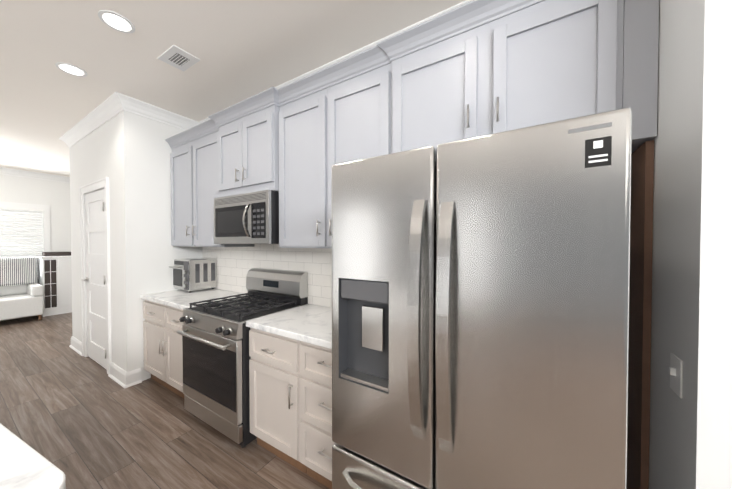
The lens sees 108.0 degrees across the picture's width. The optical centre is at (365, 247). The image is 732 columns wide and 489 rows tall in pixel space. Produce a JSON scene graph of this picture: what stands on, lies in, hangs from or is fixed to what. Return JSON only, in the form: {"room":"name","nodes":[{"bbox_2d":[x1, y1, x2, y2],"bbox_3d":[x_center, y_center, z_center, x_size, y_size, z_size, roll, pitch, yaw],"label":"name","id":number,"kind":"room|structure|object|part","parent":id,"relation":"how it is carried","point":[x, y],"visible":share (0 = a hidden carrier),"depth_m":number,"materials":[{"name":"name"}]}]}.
{"room":"kitchen","nodes":[
{"label":"kitchen","id":0,"kind":"room"},
{"bbox_2d":[0,174,70,251],"bbox_3d":[-7.316,-0.071,4.810,0.120,2.910,10.020,1,1,31],"label":"wall","id":1,"kind":"structure","parent":0,"point":[55,195],"depth_m":5.67,"materials":[{"name":"paint"}]},
{"bbox_2d":[0,201,50,283],"bbox_3d":[-7.139,-0.058,4.928,0.055,1.640,1.725,1,1,31],"label":"dining room window","id":2,"kind":"structure","parent":1,"relation":"in","point":[24,229],"depth_m":5.36,"materials":[{"name":"paint"}]},
{"bbox_2d":[0,167,69,182],"bbox_3d":[-7.261,-1.461,4.686,0.082,0.124,9.900,1,1,31],"label":"crown molding","id":3,"kind":"structure","parent":1,"relation":"attached to","point":[5,171],"depth_m":5.44,"materials":[{"name":"paint"}]},
{"bbox_2d":[69,111,141,379],"bbox_3d":[-3.112,-0.051,3.490,2.010,2.910,0.660,1,1,31],"label":"wall","id":4,"kind":"structure","parent":0,"point":[110,149],"depth_m":2.79,"materials":[{"name":"paint"}]},
{"bbox_2d":[69,336,81,355],"bbox_3d":[-3.893,1.330,3.584,0.540,0.145,0.030,1,1,31],"label":"baseboard","id":5,"kind":"structure","parent":4,"relation":"attached to","point":[76,345],"depth_m":3.60,"materials":[{"name":"paint"}]},
{"bbox_2d":[60,92,126,147],"bbox_3d":[-3.270,-1.438,3.131,2.092,0.124,0.082,1,1,31],"label":"crown molding","id":6,"kind":"structure","parent":4,"relation":"attached to","point":[114,104],"depth_m":2.97,"materials":[{"name":"paint"}]},
{"bbox_2d":[81,189,106,369],"bbox_3d":[-3.233,0.366,3.174,0.803,2.060,0.096,1,1,31],"label":"pantry door","id":7,"kind":"structure","parent":4,"relation":"in","point":[94,279],"depth_m":3.22,"materials":[{"name":"white paint"}]},
{"bbox_3d":[-2.912,0.372,2.958,0.031,1.740,0.014,1,1,31],"label":"pantry door hinges","id":8,"kind":"part","parent":7,"relation":"part of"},
{"bbox_2d":[79,177,111,374],"bbox_3d":[-3.208,0.320,3.223,1.000,2.175,0.144,1,1,31],"label":"trim","id":9,"kind":"structure","parent":4,"relation":"attached to","point":[97,185],"depth_m":3.04,"materials":[{"name":"paint"}]},
{"bbox_2d":[108,362,130,387],"bbox_3d":[-2.611,1.342,2.805,0.480,0.145,0.040,1,1,31],"label":"baseboard","id":10,"kind":"structure","parent":4,"relation":"attached to","point":[121,377],"depth_m":2.76,"materials":[{"name":"paint"}]},
{"bbox_2d":[0,0,464,176],"bbox_3d":[-3.387,-1.524,2.663,15.000,0.060,10.500,1,1,31],"label":"ceiling","id":11,"kind":"structure","parent":0,"point":[241,50],"depth_m":2.01,"materials":[{"name":"paint"}]},
{"bbox_2d":[55,62,86,76],"bbox_3d":[-2.460,-1.484,2.225,0.180,0.007,0.180,1,1,31],"label":"recessed light","id":12,"kind":"object","parent":11,"relation":"in","point":[71,69],"visible":1,"depth_m":2.21,"materials":[{"name":"paint"}]},
{"bbox_2d":[98,10,134,32],"bbox_3d":[-1.633,-1.477,1.746,0.180,0.007,0.180,1,1,31],"label":"recessed light","id":13,"kind":"object","parent":11,"relation":"in","point":[116,21],"visible":1,"depth_m":1.74,"materials":[{"name":"paint"}]},
{"bbox_2d":[158,45,199,71],"bbox_3d":[-1.473,-1.480,2.095,0.270,0.012,0.190,1,1,31],"label":"ceiling vent","id":14,"kind":"object","parent":11,"relation":"in","point":[178,58],"visible":1,"depth_m":2.08,"materials":[{"name":"metal"}]},
{"bbox_2d":[0,0,731,488],"bbox_3d":[-3.387,-0.009,2.686,15.000,2.970,10.500,1,1,31],"label":"wall","id":15,"kind":"structure","parent":0,"point":[78,420],"depth_m":0.99,"materials":[{"name":"white paint"}]},
{"bbox_2d":[0,256,43,320],"bbox_3d":[-6.649,0.783,4.878,0.760,1.200,0.850,1,1,31],"label":"armchair","id":16,"kind":"object","parent":15,"relation":"on","point":[21,291],"visible":1,"depth_m":4.98,"materials":[{"name":"fabric"}]},
{"bbox_2d":[0,423,65,488],"bbox_3d":[-2.025,0.989,0.635,2.525,0.915,1.069,0,1,24],"label":"kitchen island","id":17,"kind":"object","parent":15,"relation":"on","point":[23,465],"visible":1,"depth_m":0.64,"materials":[{"name":"white stone"}]},
{"bbox_2d":[37,252,71,316],"bbox_3d":[-6.288,0.724,5.828,0.442,1.290,1.114,1,1,31],"label":"sideboard","id":18,"kind":"object","parent":15,"relation":"on","point":[55,274],"visible":0.42,"depth_m":5.42,"materials":[{"name":"paint"}]},
{"bbox_2d":[125,96,196,129],"bbox_3d":[-2.222,-1.435,2.918,0.082,0.124,0.630,1,1,31],"label":"crown molding","id":19,"kind":"structure","parent":15,"relation":"attached to","point":[134,106],"depth_m":2.88,"materials":[{"name":"paint"}]},
{"bbox_2d":[143,300,183,397],"bbox_3d":[-1.770,0.978,2.785,1.021,0.873,0.642,1,1,31],"label":"base cabinet","id":20,"kind":"object","parent":15,"relation":"on","point":[163,349],"visible":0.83,"depth_m":2.56,"materials":[{"name":"grey paint"}]},
{"bbox_2d":[140,288,245,309],"bbox_3d":[-1.766,0.519,2.786,1.023,0.040,0.626,1,1,31],"label":"countertop","id":21,"kind":"structure","parent":20,"relation":"on","point":[181,299],"depth_m":2.70,"materials":[{"name":"stone"}]},
{"bbox_2d":[169,258,216,292],"bbox_3d":[-2.028,0.313,3.093,0.417,0.360,0.353,1,1,31],"label":"toaster oven","id":22,"kind":"object","parent":21,"relation":"on","point":[191,274],"visible":0.83,"depth_m":2.98,"materials":[{"name":"silver metal"}]},
{"bbox_2d":[177,268,307,447],"bbox_3d":[-1.037,0.822,2.266,0.756,1.200,0.749,1,1,31],"label":"range","id":23,"kind":"object","parent":15,"relation":"on","point":[215,345],"visible":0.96,"depth_m":2.01,"materials":[{"name":"silver metal"}]},
{"bbox_2d":[249,328,306,473],"bbox_3d":[-0.470,0.990,1.989,0.488,0.873,0.642,1,1,31],"label":"base cabinet","id":24,"kind":"object","parent":15,"relation":"on","point":[274,381],"visible":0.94,"depth_m":1.74,"materials":[{"name":"grey paint"}]},
{"bbox_2d":[246,304,331,348],"bbox_3d":[-0.261,0.533,1.864,0.971,0.040,0.626,1,1,31],"label":"countertop","id":25,"kind":"structure","parent":24,"relation":"on","point":[310,323],"depth_m":1.79,"materials":[{"name":"stone"}]},
{"bbox_2d":[300,341,334,488],"bbox_3d":[-0.056,0.993,1.735,0.477,0.873,0.642,1,1,31],"label":"base cabinet","id":26,"kind":"object","parent":15,"relation":"on","point":[316,442],"visible":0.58,"depth_m":1.55,"materials":[{"name":"grey paint"}]},
{"bbox_2d":[331,108,631,488],"bbox_3d":[0.445,0.548,1.208,0.908,1.780,0.930,1,1,31],"label":"fridge","id":27,"kind":"object","parent":15,"relation":"on","point":[480,312],"visible":1,"depth_m":0.79,"materials":[{"name":"silver metal"}]},
{"bbox_2d":[332,443,434,488],"bbox_3d":[0.262,1.119,0.918,0.908,0.575,0.088,1,1,31],"label":"freezer","id":28,"kind":"object","parent":27,"relation":"in","point":[367,474],"depth_m":1.03,"materials":[{"name":"silver metal"}]},
{"bbox_3d":[0.060,0.239,1.030,0.433,1.158,0.088,1,1,31],"label":"door","id":29,"kind":"part","parent":27,"relation":"part of","materials":[{"name":"silver metal"}]},
{"bbox_3d":[0.450,0.243,0.791,0.469,1.158,0.088,1,1,31],"label":"door","id":30,"kind":"part","parent":27,"relation":"part of","materials":[{"name":"silver metal"}]},
{"bbox_2d":[626,140,653,488],"bbox_3d":[1.174,0.513,1.169,0.023,1.850,0.310,1,1,31],"label":"panel","id":31,"kind":"object","parent":15,"relation":"on","point":[640,283],"visible":0.67,"depth_m":1.06,"materials":[{"name":"brown wood"}]},
{"bbox_2d":[669,353,682,397],"bbox_3d":[0.988,0.409,0.855,0.018,0.118,0.072,1,1,31],"label":"switch plate","id":32,"kind":"object","parent":15,"relation":"attached to","point":[676,374],"visible":0.96,"depth_m":0.84,"materials":[{"name":"plastic"}]},
{"bbox_2d":[649,0,731,488],"bbox_3d":[1.786,-0.009,0.602,1.600,2.910,0.648,1,1,31],"label":"wall","id":33,"kind":"structure","parent":0,"point":[690,441],"depth_m":0.78,"materials":[{"name":"paint"}]},
{"bbox_3d":[-0.230,-0.033,2.287,4.400,2.910,0.120,1,1,31],"label":"wall","id":34,"kind":"structure","parent":0,"visible":0},
{"bbox_2d":[170,131,253,246],"bbox_3d":[-1.701,-0.565,2.876,1.021,1.115,0.378,1,1,31],"label":"upper cabinet","id":35,"kind":"object","parent":34,"relation":"attached to","point":[194,177],"visible":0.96,"depth_m":2.73,"materials":[{"name":"grey paint"}]},
{"bbox_2d":[217,105,278,196],"bbox_3d":[-0.949,-0.781,2.386,0.760,0.667,0.420,1,1,31],"label":"upper cabinet","id":36,"kind":"object","parent":34,"relation":"attached to","point":[248,153],"visible":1,"depth_m":2.20,"materials":[{"name":"grey paint"}]},
{"bbox_2d":[214,190,278,243],"bbox_3d":[-0.966,-0.236,2.366,0.752,0.412,0.484,1,1,31],"label":"over-the-range microwave","id":37,"kind":"object","parent":36,"relation":"attached to","point":[249,218],"visible":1,"depth_m":2.13,"materials":[{"name":"silver metal"}]},
{"bbox_2d":[165,0,544,148],"bbox_3d":[-0.584,-1.142,1.962,3.876,0.088,0.105,1,1,31],"label":"crown molding","id":38,"kind":"structure","parent":36,"relation":"attached to","point":[471,15],"depth_m":1.61,"materials":[{"name":"grey paint"}]},
{"bbox_2d":[202,244,331,306],"bbox_3d":[-0.852,0.257,2.596,2.779,0.600,0.008,1,1,31],"label":"tile backsplash","id":39,"kind":"structure","parent":34,"relation":"attached to","point":[234,265],"depth_m":2.62,"materials":[{"name":"white tile"}]},
{"bbox_2d":[278,88,327,247],"bbox_3d":[-0.401,-0.553,2.079,0.488,1.115,0.378,1,1,31],"label":"upper cabinet","id":40,"kind":"object","parent":34,"relation":"attached to","point":[303,168],"visible":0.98,"depth_m":1.94,"materials":[{"name":"grey paint"}]},
{"bbox_2d":[197,0,472,124],"bbox_3d":[-0.402,-1.425,2.254,3.880,0.124,0.082,1,1,31],"label":"crown molding","id":41,"kind":"structure","parent":34,"relation":"attached to","point":[373,44],"depth_m":1.99,"materials":[{"name":"paint"}]},
{"bbox_2d":[328,63,390,247],"bbox_3d":[0.017,-0.549,1.823,0.484,1.115,0.378,1,1,31],"label":"upper cabinet","id":42,"kind":"object","parent":34,"relation":"attached to","point":[359,117],"visible":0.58,"depth_m":1.69,"materials":[{"name":"grey paint"}]},
{"bbox_2d":[391,0,658,153],"bbox_3d":[0.693,-0.761,1.399,1.102,0.678,0.390,1,1,31],"label":"upper cabinet","id":43,"kind":"object","parent":34,"relation":"attached to","point":[545,61],"visible":0.79,"depth_m":1.19,"materials":[{"name":"grey paint"}]}
]}

